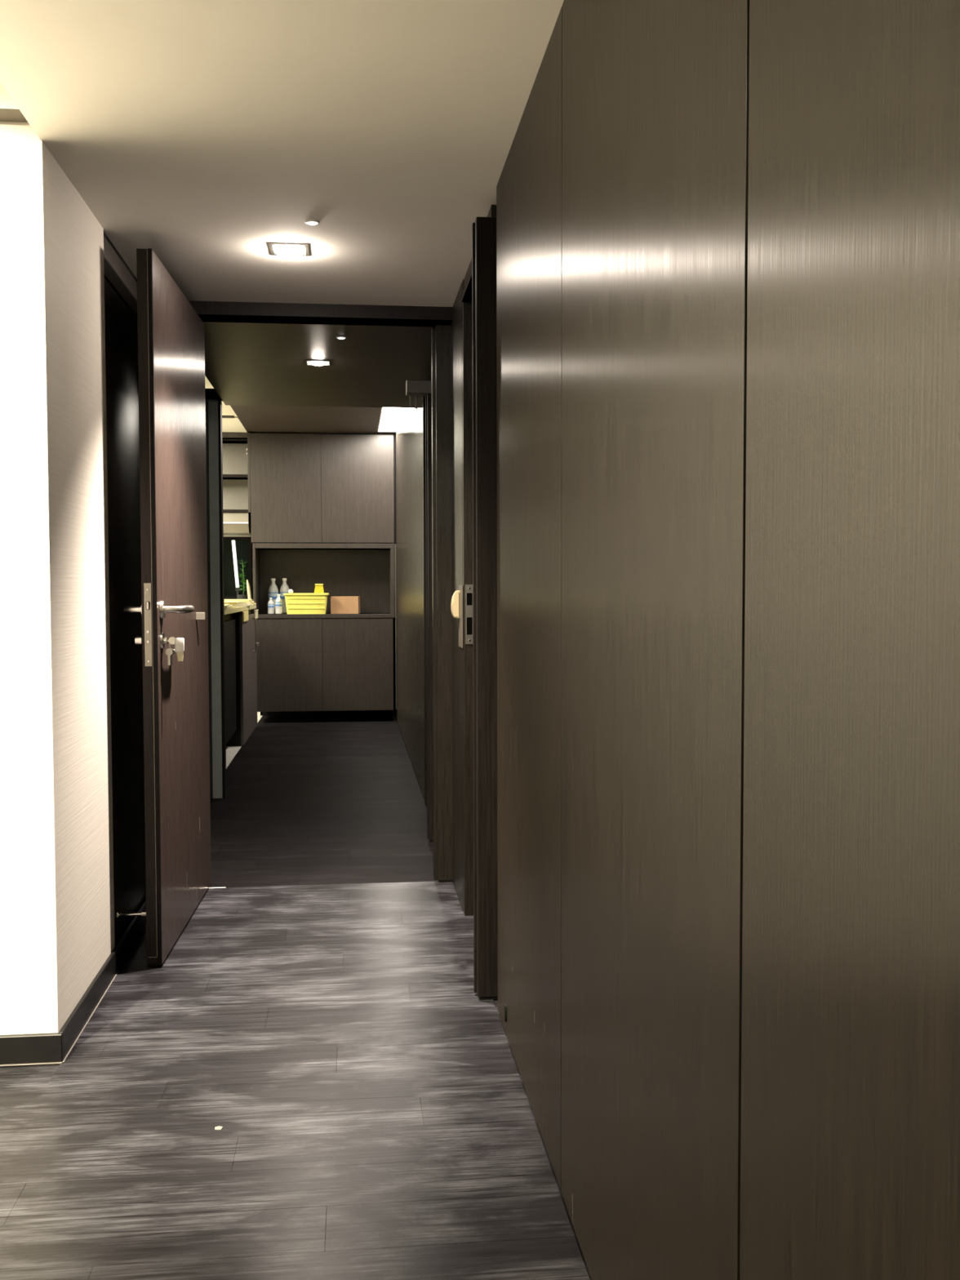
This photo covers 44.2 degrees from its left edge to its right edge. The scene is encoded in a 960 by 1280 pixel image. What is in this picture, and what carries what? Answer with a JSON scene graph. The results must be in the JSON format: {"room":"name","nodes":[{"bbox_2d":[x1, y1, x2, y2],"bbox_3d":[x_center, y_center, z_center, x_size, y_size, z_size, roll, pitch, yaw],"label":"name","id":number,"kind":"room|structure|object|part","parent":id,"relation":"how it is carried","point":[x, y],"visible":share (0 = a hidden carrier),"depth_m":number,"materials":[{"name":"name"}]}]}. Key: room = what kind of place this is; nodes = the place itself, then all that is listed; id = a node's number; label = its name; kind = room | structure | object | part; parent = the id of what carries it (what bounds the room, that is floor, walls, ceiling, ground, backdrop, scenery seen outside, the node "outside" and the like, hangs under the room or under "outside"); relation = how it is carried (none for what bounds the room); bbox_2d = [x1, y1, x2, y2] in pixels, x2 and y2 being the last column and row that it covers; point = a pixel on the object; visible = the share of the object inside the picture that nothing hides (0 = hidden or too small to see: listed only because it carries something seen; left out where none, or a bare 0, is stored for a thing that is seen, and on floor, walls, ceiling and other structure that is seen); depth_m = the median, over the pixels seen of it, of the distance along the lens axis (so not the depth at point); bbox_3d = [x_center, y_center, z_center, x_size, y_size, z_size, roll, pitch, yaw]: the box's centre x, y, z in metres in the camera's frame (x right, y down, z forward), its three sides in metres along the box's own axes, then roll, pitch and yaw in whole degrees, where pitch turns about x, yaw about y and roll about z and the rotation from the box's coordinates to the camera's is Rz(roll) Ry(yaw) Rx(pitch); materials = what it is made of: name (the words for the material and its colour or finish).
{"room":"hallway","nodes":[
{"label":"hallway","id":0,"kind":"room"},
{"bbox_2d":[0,108,27,122],"bbox_3d":[-1.938,-1.153,2.557,1.917,0.005,0.160,0,3,-6],"label":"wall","id":1,"kind":"structure","parent":0,"point":[6,114],"depth_m":2.60,"materials":[{"name":"beige paint"}]},
{"bbox_2d":[0,121,114,1035],"bbox_3d":[-1.968,-0.099,2.912,1.920,2.131,0.660,0,3,-6],"label":"wall","id":2,"kind":"structure","parent":0,"point":[57,896],"depth_m":2.72,"materials":[{"name":"white paint"}]},
{"bbox_2d":[0,900,146,1066],"bbox_3d":[-2.009,0.913,3.422,1.935,0.067,1.627,0,3,-6],"label":"baseboard","id":3,"kind":"structure","parent":2,"relation":"attached to","point":[32,1049],"depth_m":2.82,"materials":[{"name":"grey wood"}]},
{"bbox_2d":[103,235,213,946],"bbox_3d":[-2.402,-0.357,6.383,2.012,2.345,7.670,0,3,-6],"label":"door frame","id":4,"kind":"structure","parent":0,"point":[120,286],"depth_m":3.63,"materials":[{"name":"brown wood"}]},
{"bbox_3d":[-1.133,-1.112,3.773,0.040,0.112,0.953,0,3,-6],"label":"header panel","id":5,"kind":"part","parent":4,"relation":"part of","materials":[{"name":"brown wood"}]},
{"bbox_2d":[116,911,146,919],"bbox_3d":[-1.023,0.807,3.478,0.084,0.024,0.024,0,3,-6],"label":"door stop","id":6,"kind":"object","parent":4,"relation":"attached to","point":[143,914],"visible":0.89,"depth_m":3.47,"materials":[{"name":"silver metal"}]},
{"bbox_2d":[120,248,211,966],"bbox_3d":[-0.976,-0.099,3.829,0.198,2.039,0.962,0,3,-4],"label":"door","id":7,"kind":"structure","parent":4,"relation":"in","point":[171,333],"depth_m":3.58,"materials":[{"name":"brown wood"}]},
{"bbox_3d":[-1.012,-0.090,3.479,0.071,0.023,0.149,0,3,-4],"label":"lever","id":8,"kind":"part","parent":7,"relation":"part of","materials":[{"name":"metal"}]},
{"bbox_2d":[164,636,184,665],"bbox_3d":[-0.886,0.032,3.430,0.054,0.083,0.008,0,3,-4],"label":"keys","id":9,"kind":"object","parent":7,"relation":"hanging from","point":[179,642],"visible":1,"depth_m":3.43,"materials":[{"name":"silver metal"}]},
{"bbox_3d":[-0.886,-0.091,3.489,0.071,0.023,0.149,0,3,-4],"label":"lever","id":10,"kind":"part","parent":7,"relation":"part of","materials":[{"name":"metal"}]},
{"bbox_3d":[-0.960,-0.102,3.832,0.011,2.035,0.942,0,3,-4],"label":"panel","id":11,"kind":"part","parent":7,"relation":"part of","materials":[{"name":"brown wood"}]},
{"bbox_2d":[204,388,226,798],"bbox_3d":[-1.746,-0.231,6.098,0.853,2.114,0.088,0,3,-6],"label":"post","id":12,"kind":"object","parent":4,"relation":"attached to","point":[215,403],"visible":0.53,"depth_m":6.11,"materials":[{"name":"grey paint"}]},
{"bbox_2d":[103,231,395,434],"bbox_3d":[-1.866,-1.578,7.191,3.068,0.040,6.074,0,3,-6],"label":"ceiling","id":13,"kind":"structure","parent":0,"point":[259,419],"depth_m":8.76,"materials":[{"name":"brown paint"}]},
{"bbox_2d":[377,407,403,431],"bbox_3d":[-0.673,-1.636,8.786,0.148,0.008,1.320,0,3,-6],"label":"ceiling light panel","id":14,"kind":"object","parent":13,"relation":"attached to","point":[389,418],"visible":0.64,"depth_m":8.73,"materials":[{"name":"white plastic"}]},
{"bbox_2d":[0,0,564,306],"bbox_3d":[-1.152,-1.154,0.658,3.068,0.248,6.856,0,3,-6],"label":"ceiling","id":15,"kind":"structure","parent":0,"point":[204,135],"depth_m":2.56,"materials":[{"name":"white paint"}]},
{"bbox_2d":[268,243,309,260],"bbox_3d":[-0.564,-1.142,3.498,0.115,0.030,0.115,0,3,-6],"label":"recessed light","id":16,"kind":"object","parent":15,"relation":"in","point":[290,251],"visible":1,"depth_m":3.47,"materials":[{"name":"glass"}]},
{"bbox_3d":[-0.564,-1.141,3.498,0.083,0.028,0.083,0,3,-6],"label":"bulb","id":17,"kind":"part","parent":16,"relation":"part of","materials":[{"name":"white glass"}]},
{"bbox_2d":[305,218,319,225],"bbox_3d":[-0.459,-1.141,3.235,0.040,0.009,0.040,0,3,-6],"label":"recessed light","id":18,"kind":"object","parent":15,"relation":"in","point":[311,221],"visible":1,"depth_m":3.23,"materials":[{"name":"white plastic"}]},
{"bbox_2d":[306,221,317,225],"bbox_3d":[-0.459,-1.140,3.235,0.031,0.006,0.031,0,3,-6],"label":"diffuser","id":19,"kind":"object","parent":18,"relation":"attached to","point":[312,223],"depth_m":3.23,"materials":[{"name":"white plastic"}]},
{"bbox_2d":[0,714,591,1279],"bbox_3d":[-1.278,0.953,3.854,3.520,0.063,13.050,0,3,-6],"label":"floor","id":20,"kind":"structure","parent":0,"point":[317,1006],"depth_m":2.59,"materials":[{"name":"plastic"}]},
{"bbox_2d":[214,1125,222,1129],"bbox_3d":[-0.528,0.987,2.389,0.016,0.001,0.017,0,3,-6],"label":"paper scrap","id":21,"kind":"object","parent":20,"relation":"on","point":[219,1127],"visible":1,"depth_m":2.39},
{"bbox_2d":[224,613,236,744],"bbox_3d":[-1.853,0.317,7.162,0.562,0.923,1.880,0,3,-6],"label":"dishwasher","id":22,"kind":"object","parent":20,"relation":"on","point":[229,623],"visible":0.18,"depth_m":7.74,"materials":[{"name":"black metal"}]},
{"bbox_2d":[226,608,259,746],"bbox_3d":[-1.983,0.246,8.719,0.633,0.933,1.247,0,3,-6],"label":"base cabinet","id":23,"kind":"object","parent":20,"relation":"on","point":[246,632],"depth_m":8.37,"materials":[{"name":"brown wood"}]},
{"bbox_2d":[224,604,256,614],"bbox_3d":[-1.925,-0.195,7.761,0.655,0.030,3.150,0,3,-6],"label":"countertop","id":24,"kind":"structure","parent":23,"relation":"on","point":[238,609],"depth_m":7.92,"materials":[{"name":"beige wood"}]},
{"bbox_2d":[224,604,235,609],"bbox_3d":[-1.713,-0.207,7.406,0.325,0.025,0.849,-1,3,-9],"label":"paper stack","id":25,"kind":"object","parent":24,"relation":"on","point":[227,606],"visible":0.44,"depth_m":7.40,"materials":[{"name":"beige paper"}]},
{"bbox_2d":[224,600,253,607],"bbox_3d":[-1.802,-0.256,8.401,0.280,0.035,0.687,0,3,-3],"label":"paper stack","id":26,"kind":"object","parent":24,"relation":"on","point":[235,603],"visible":0.48,"depth_m":8.28,"materials":[{"name":"beige paper"}]},
{"bbox_2d":[224,599,256,604],"bbox_3d":[-1.868,-0.290,9.097,0.253,0.043,0.447,0,3,-6],"label":"paper stack","id":27,"kind":"object","parent":24,"relation":"on","point":[251,601],"visible":0.37,"depth_m":9.00,"materials":[{"name":"beige paper"}]},
{"bbox_3d":[-1.646,-0.166,8.291,0.013,0.073,0.360,0,3,-6],"label":"corner bracket","id":28,"kind":"part","parent":23,"relation":"part of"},
{"bbox_3d":[-1.679,0.270,8.470,0.018,0.894,0.640,0,3,-6],"label":"door","id":29,"kind":"part","parent":23,"relation":"part of","materials":[{"name":"grey laminate"}]},
{"bbox_3d":[-1.746,0.243,9.079,0.018,0.894,0.582,0,3,-6],"label":"door","id":30,"kind":"part","parent":23,"relation":"part of","materials":[{"name":"grey laminate"}]},
{"bbox_3d":[-1.704,-0.037,8.917,0.032,0.260,0.010,0,3,-6],"label":"handle","id":31,"kind":"part","parent":23,"relation":"part of","materials":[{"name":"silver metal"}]},
{"bbox_3d":[-1.747,-0.201,9.230,0.017,0.070,0.230,0,3,-6],"label":"corner bracket","id":32,"kind":"part","parent":23,"relation":"part of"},
{"bbox_2d":[253,542,396,709],"bbox_3d":[-1.276,-0.113,9.782,1.147,1.355,0.404,0,3,-6],"label":"cabinet","id":33,"kind":"object","parent":20,"relation":"on","point":[365,571],"visible":0.83,"depth_m":9.91,"materials":[{"name":"brown wood"}]},
{"bbox_3d":[-1.837,-0.484,9.705,0.020,0.605,0.402,0,3,-6],"label":"panel","id":34,"kind":"part","parent":33,"relation":"part of","materials":[{"name":"brown wood"}]},
{"bbox_2d":[267,597,274,613],"bbox_3d":[-1.705,-0.278,9.634,0.053,0.135,0.053,-2,3,-31],"label":"water bottle","id":35,"kind":"object","parent":33,"relation":"on","point":[270,603],"visible":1,"depth_m":9.61,"materials":[{"name":"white plastic"}]},
{"bbox_2d":[268,578,278,613],"bbox_3d":[-1.710,-0.363,9.786,0.085,0.292,0.085,-1,3,-28],"label":"water bottle","id":36,"kind":"object","parent":33,"relation":"on","point":[273,590],"visible":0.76,"depth_m":9.75,"materials":[{"name":"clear plastic"}]},
{"bbox_2d":[275,594,282,613],"bbox_3d":[-1.639,-0.292,9.630,0.057,0.162,0.057,2,3,40],"label":"water bottle","id":37,"kind":"object","parent":33,"relation":"on","point":[278,602],"visible":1,"depth_m":9.61,"materials":[{"name":"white plastic"}]},
{"bbox_2d":[279,577,288,613],"bbox_3d":[-1.620,-0.365,9.806,0.085,0.294,0.085,1,3,32],"label":"water bottle","id":38,"kind":"object","parent":33,"relation":"on","point":[284,588],"visible":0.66,"depth_m":9.77,"materials":[{"name":"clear plastic"}]},
{"bbox_2d":[283,592,328,613],"bbox_3d":[-1.420,-0.298,9.674,0.364,0.171,0.192,0,3,-6],"label":"storage basket","id":39,"kind":"object","parent":33,"relation":"on","point":[295,602],"visible":0.98,"depth_m":9.59,"materials":[{"name":"yellow plastic"}]},
{"bbox_2d":[314,583,324,593],"bbox_3d":[-1.320,-0.340,9.694,0.080,0.240,0.028,0,3,-6],"label":"scoop","id":40,"kind":"object","parent":39,"relation":"in","point":[318,587],"visible":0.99,"depth_m":9.68,"materials":[{"name":"plastic"}]},
{"bbox_3d":[-1.272,-0.770,9.755,1.117,0.040,0.400,0,3,-6],"label":"rail","id":41,"kind":"part","parent":33,"relation":"part of","materials":[{"name":"brown wood"}]},
{"bbox_3d":[-1.304,-0.498,9.932,1.080,0.550,0.015,0,3,-6],"label":"panel","id":42,"kind":"part","parent":33,"relation":"part of","materials":[{"name":"brown wood"}]},
{"bbox_2d":[257,613,391,618],"bbox_3d":[-1.285,-0.202,9.777,1.090,0.032,0.404,0,3,-6],"label":"shelf","id":43,"kind":"object","parent":33,"relation":"attached to","point":[260,615],"depth_m":9.58,"materials":[{"name":"brown wood"}]},
{"bbox_2d":[330,595,359,613],"bbox_3d":[-1.111,-0.290,9.771,0.226,0.144,0.185,0,3,0],"label":"cardboard box","id":44,"kind":"object","parent":33,"relation":"on","point":[339,604],"visible":0.99,"depth_m":9.68,"materials":[{"name":"brown cardboard"}]},
{"bbox_3d":[-0.733,-0.492,9.825,0.032,0.605,0.402,0,3,-6],"label":"panel","id":45,"kind":"part","parent":33,"relation":"part of","materials":[{"name":"brown wood"}]},
{"bbox_2d":[223,535,394,715],"bbox_3d":[-2.167,-0.524,10.162,3.100,2.345,0.200,0,3,-6],"label":"wall","id":46,"kind":"structure","parent":0,"point":[350,712],"depth_m":10.21,"materials":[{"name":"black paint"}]},
{"bbox_2d":[223,537,253,599],"bbox_3d":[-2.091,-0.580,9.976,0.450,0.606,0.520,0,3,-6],"label":"window","id":47,"kind":"structure","parent":46,"relation":"in","point":[244,546],"depth_m":10.08,"materials":[{"name":"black glass"}]},
{"bbox_2d":[231,540,239,599],"bbox_3d":[-2.058,-0.576,9.990,0.075,0.535,0.060,0,3,-6],"label":"tube","id":48,"kind":"object","parent":47,"relation":"on","point":[237,588],"visible":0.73,"depth_m":9.98,"materials":[{"name":"white plastic"}]},
{"bbox_2d":[237,559,248,599],"bbox_3d":[-1.982,-0.491,9.891,0.105,0.374,0.103,-2,3,-39],"label":"potted plant","id":49,"kind":"object","parent":47,"relation":"on","point":[243,596],"visible":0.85,"depth_m":9.88,"materials":[{"name":"green plant"}]},
{"bbox_3d":[-1.981,-0.342,9.898,0.104,0.075,0.103,0,3,-6],"label":"pot","id":50,"kind":"part","parent":49,"relation":"part of","materials":[{"name":"black ceramic"}]},
{"bbox_3d":[-1.980,-0.509,9.891,0.014,0.290,0.008,0,3,-6],"label":"stem","id":51,"kind":"part","parent":49,"relation":"part of","materials":[{"name":"green plant"}]},
{"bbox_2d":[246,579,251,599],"bbox_3d":[-1.915,-0.401,9.807,0.044,0.202,0.032,0,3,-6],"label":"tube","id":52,"kind":"object","parent":47,"relation":"on","point":[249,593],"visible":0.71,"depth_m":9.80,"materials":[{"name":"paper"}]},
{"bbox_2d":[249,431,395,581],"bbox_3d":[-1.292,-0.939,9.821,1.161,1.484,0.550,0,3,-6],"label":"upper cabinet","id":53,"kind":"object","parent":46,"relation":"attached to","point":[306,487],"visible":0.95,"depth_m":9.54,"materials":[{"name":"brown wood"}]},
{"bbox_2d":[222,432,250,514],"bbox_3d":[-2.192,-1.343,9.539,0.685,0.637,0.220,0,3,-6],"label":"shelf unit","id":54,"kind":"object","parent":53,"relation":"attached to","point":[236,447],"visible":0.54,"depth_m":9.65,"materials":[{"name":"brown wood"}]},
{"bbox_3d":[-2.183,-1.630,9.432,0.645,0.055,0.030,0,3,-6],"label":"rail","id":55,"kind":"part","parent":54,"relation":"part of","materials":[{"name":"brown wood"}]},
{"bbox_3d":[-2.192,-1.608,9.518,0.645,0.024,0.200,0,3,-6],"label":"shelf","id":56,"kind":"part","parent":54,"relation":"part of","materials":[{"name":"brown wood"}]},
{"bbox_3d":[-2.191,-1.316,9.530,0.645,0.024,0.200,0,3,-6],"label":"shelf","id":57,"kind":"part","parent":54,"relation":"part of","materials":[{"name":"brown wood"}]},
{"bbox_3d":[-2.191,-1.036,9.543,0.645,0.024,0.200,0,3,-6],"label":"shelf","id":58,"kind":"part","parent":54,"relation":"part of","materials":[{"name":"brown wood"}]},
{"bbox_2d":[222,512,251,535],"bbox_3d":[-2.198,-0.950,9.704,0.625,0.158,0.505,0,3,-6],"label":"range hood","id":59,"kind":"object","parent":54,"relation":"attached to","point":[234,523],"visible":0.37,"depth_m":9.49,"materials":[{"name":"beige metal"}]},
{"bbox_3d":[-1.560,-1.222,9.512,0.560,0.872,0.018,0,3,-6],"label":"door","id":60,"kind":"part","parent":53,"relation":"part of","materials":[{"name":"brown wood"}]},
{"bbox_3d":[-0.989,-1.225,9.574,0.582,0.872,0.018,0,3,-6],"label":"door","id":61,"kind":"part","parent":53,"relation":"part of","materials":[{"name":"brown wood"}]},
{"bbox_2d":[256,617,393,711],"bbox_3d":[-1.285,0.189,9.871,1.105,0.753,0.550,0,3,-6],"label":"base cabinet","id":62,"kind":"object","parent":46,"relation":"attached to","point":[304,664],"visible":0.92,"depth_m":9.60,"materials":[{"name":"brown wood"}]},
{"bbox_3d":[-1.541,0.204,9.576,0.526,0.750,0.018,0,3,-6],"label":"door","id":63,"kind":"part","parent":62,"relation":"part of","materials":[{"name":"brown wood"}]},
{"bbox_3d":[-0.994,0.200,9.636,0.570,0.750,0.018,0,3,-6],"label":"door","id":64,"kind":"part","parent":62,"relation":"part of","materials":[{"name":"brown wood"}]},
{"bbox_2d":[203,321,433,408],"bbox_3d":[-0.551,-1.199,5.277,1.353,0.020,1.954,0,3,-6],"label":"ceiling","id":65,"kind":"structure","parent":0,"point":[246,364],"depth_m":5.04,"materials":[{"name":"paint"}]},
{"bbox_2d":[306,360,329,365],"bbox_3d":[-0.685,-1.170,5.009,0.095,0.014,0.095,0,3,-6],"label":"recessed light","id":66,"kind":"object","parent":65,"relation":"in","point":[316,362],"visible":1,"depth_m":4.99,"materials":[{"name":"white glass"}]},
{"bbox_3d":[-0.685,-1.169,5.009,0.063,0.012,0.063,0,3,-6],"label":"bulb","id":67,"kind":"part","parent":66,"relation":"part of","materials":[{"name":"white glass"}]},
{"bbox_2d":[336,335,346,339],"bbox_3d":[-0.528,-1.151,4.504,0.040,0.009,0.040,0,3,-6],"label":"recessed light","id":68,"kind":"object","parent":65,"relation":"in","point":[340,337],"visible":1,"depth_m":4.49,"materials":[{"name":"white plastic"}]},
{"bbox_2d":[394,400,424,798],"bbox_3d":[-0.509,-0.443,8.185,0.030,2.339,4.493,0,3,-6],"label":"wall","id":69,"kind":"structure","parent":0,"point":[409,713],"depth_m":7.35,"materials":[{"name":"brown wood"}]},
{"bbox_3d":[-0.650,-0.499,9.474,0.030,2.339,1.897,0,3,-6],"label":"panel","id":70,"kind":"part","parent":69,"relation":"part of","materials":[{"name":"brown wood"}]},
{"bbox_3d":[-0.476,-0.430,7.885,0.030,2.339,1.297,0,3,-6],"label":"panel","id":71,"kind":"part","parent":69,"relation":"part of","materials":[{"name":"brown wood"}]},
{"bbox_3d":[-0.336,-0.374,6.596,0.030,2.339,1.293,0,3,-6],"label":"panel","id":72,"kind":"part","parent":69,"relation":"part of","materials":[{"name":"brown wood"}]},
{"bbox_2d":[450,0,959,1279],"bbox_3d":[0.319,0.002,0.913,0.104,2.094,6.945,0,3,-6],"label":"wall","id":73,"kind":"structure","parent":0,"point":[727,232],"depth_m":1.14,"materials":[{"name":"brown wood"}]},
{"bbox_2d":[188,204,497,999],"bbox_3d":[-0.313,-0.140,3.504,1.538,2.154,1.840,0,3,-6],"label":"door frame","id":74,"kind":"structure","parent":73,"relation":"attached to","point":[478,295],"depth_m":3.87,"materials":[{"name":"brown wood"}]},
{"bbox_3d":[0.032,-1.093,3.475,0.106,0.020,0.755,0,3,-6],"label":"head rail","id":75,"kind":"part","parent":74,"relation":"part of","materials":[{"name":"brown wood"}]},
{"bbox_3d":[-0.034,-0.084,3.892,0.028,0.196,0.004,0,3,-6],"label":"strike plate","id":76,"kind":"part","parent":74,"relation":"part of","materials":[{"name":"metal"}]},
{"bbox_3d":[0.036,-1.130,3.474,0.096,0.053,0.755,0,3,-6],"label":"head panel","id":77,"kind":"part","parent":74,"relation":"part of","materials":[{"name":"brown wood"}]},
{"bbox_3d":[0.061,-0.072,3.107,0.141,2.036,0.036,0,3,-6],"label":"post","id":78,"kind":"part","parent":74,"relation":"part of","materials":[{"name":"brown wood"}]},
{"bbox_2d":[450,586,462,648],"bbox_3d":[-0.077,-0.078,3.965,0.030,0.207,0.130,0,3,-6],"label":"door handle","id":79,"kind":"object","parent":73,"relation":"attached to","point":[456,605],"visible":1,"depth_m":3.97,"materials":[{"name":"beige metal"}]},
{"bbox_3d":[-0.064,-0.078,3.967,0.004,0.207,0.130,0,3,-6],"label":"plate","id":80,"kind":"part","parent":79,"relation":"part of","materials":[{"name":"silver metal"}]},
{"bbox_3d":[0.102,-0.070,2.540,0.018,2.086,0.920,0,3,-6],"label":"panel","id":81,"kind":"part","parent":73,"relation":"part of","materials":[{"name":"brown wood"}]},
{"bbox_3d":[0.205,-0.029,1.600,0.018,2.086,0.966,0,3,-6],"label":"panel","id":82,"kind":"part","parent":73,"relation":"part of","materials":[{"name":"brown wood"}]},
{"bbox_3d":[0.311,0.013,0.628,0.018,2.086,0.978,0,3,-6],"label":"panel","id":83,"kind":"part","parent":73,"relation":"part of","materials":[{"name":"brown wood"}]},
{"bbox_3d":[-0.097,-0.141,4.740,0.100,2.048,0.588,0,3,-6],"label":"wall","id":84,"kind":"structure","parent":0,"visible":0},
{"bbox_2d":[405,379,431,408],"bbox_3d":[-0.250,-1.041,5.019,0.129,0.112,0.077,0,3,-6],"label":"door closer","id":85,"kind":"object","parent":84,"relation":"in","point":[415,388],"depth_m":4.98,"materials":[{"name":"metal"}]},
{"bbox_3d":[-0.284,-1.015,5.050,0.032,0.057,0.010,0,3,-6],"label":"arm","id":86,"kind":"part","parent":85,"relation":"part of","materials":[{"name":"metal"}]},
{"bbox_2d":[422,393,433,842],"bbox_3d":[-0.154,-0.174,5.501,0.205,2.046,0.946,0,3,-3],"label":"door frame","id":87,"kind":"structure","parent":84,"relation":"attached to","point":[427,399],"depth_m":5.05,"materials":[{"name":"brown wood"}]},
{"bbox_3d":[-0.171,-0.118,5.049,0.101,1.958,0.036,0,3,-6],"label":"post","id":88,"kind":"part","parent":87,"relation":"part of","materials":[{"name":"brown wood"}]}
]}

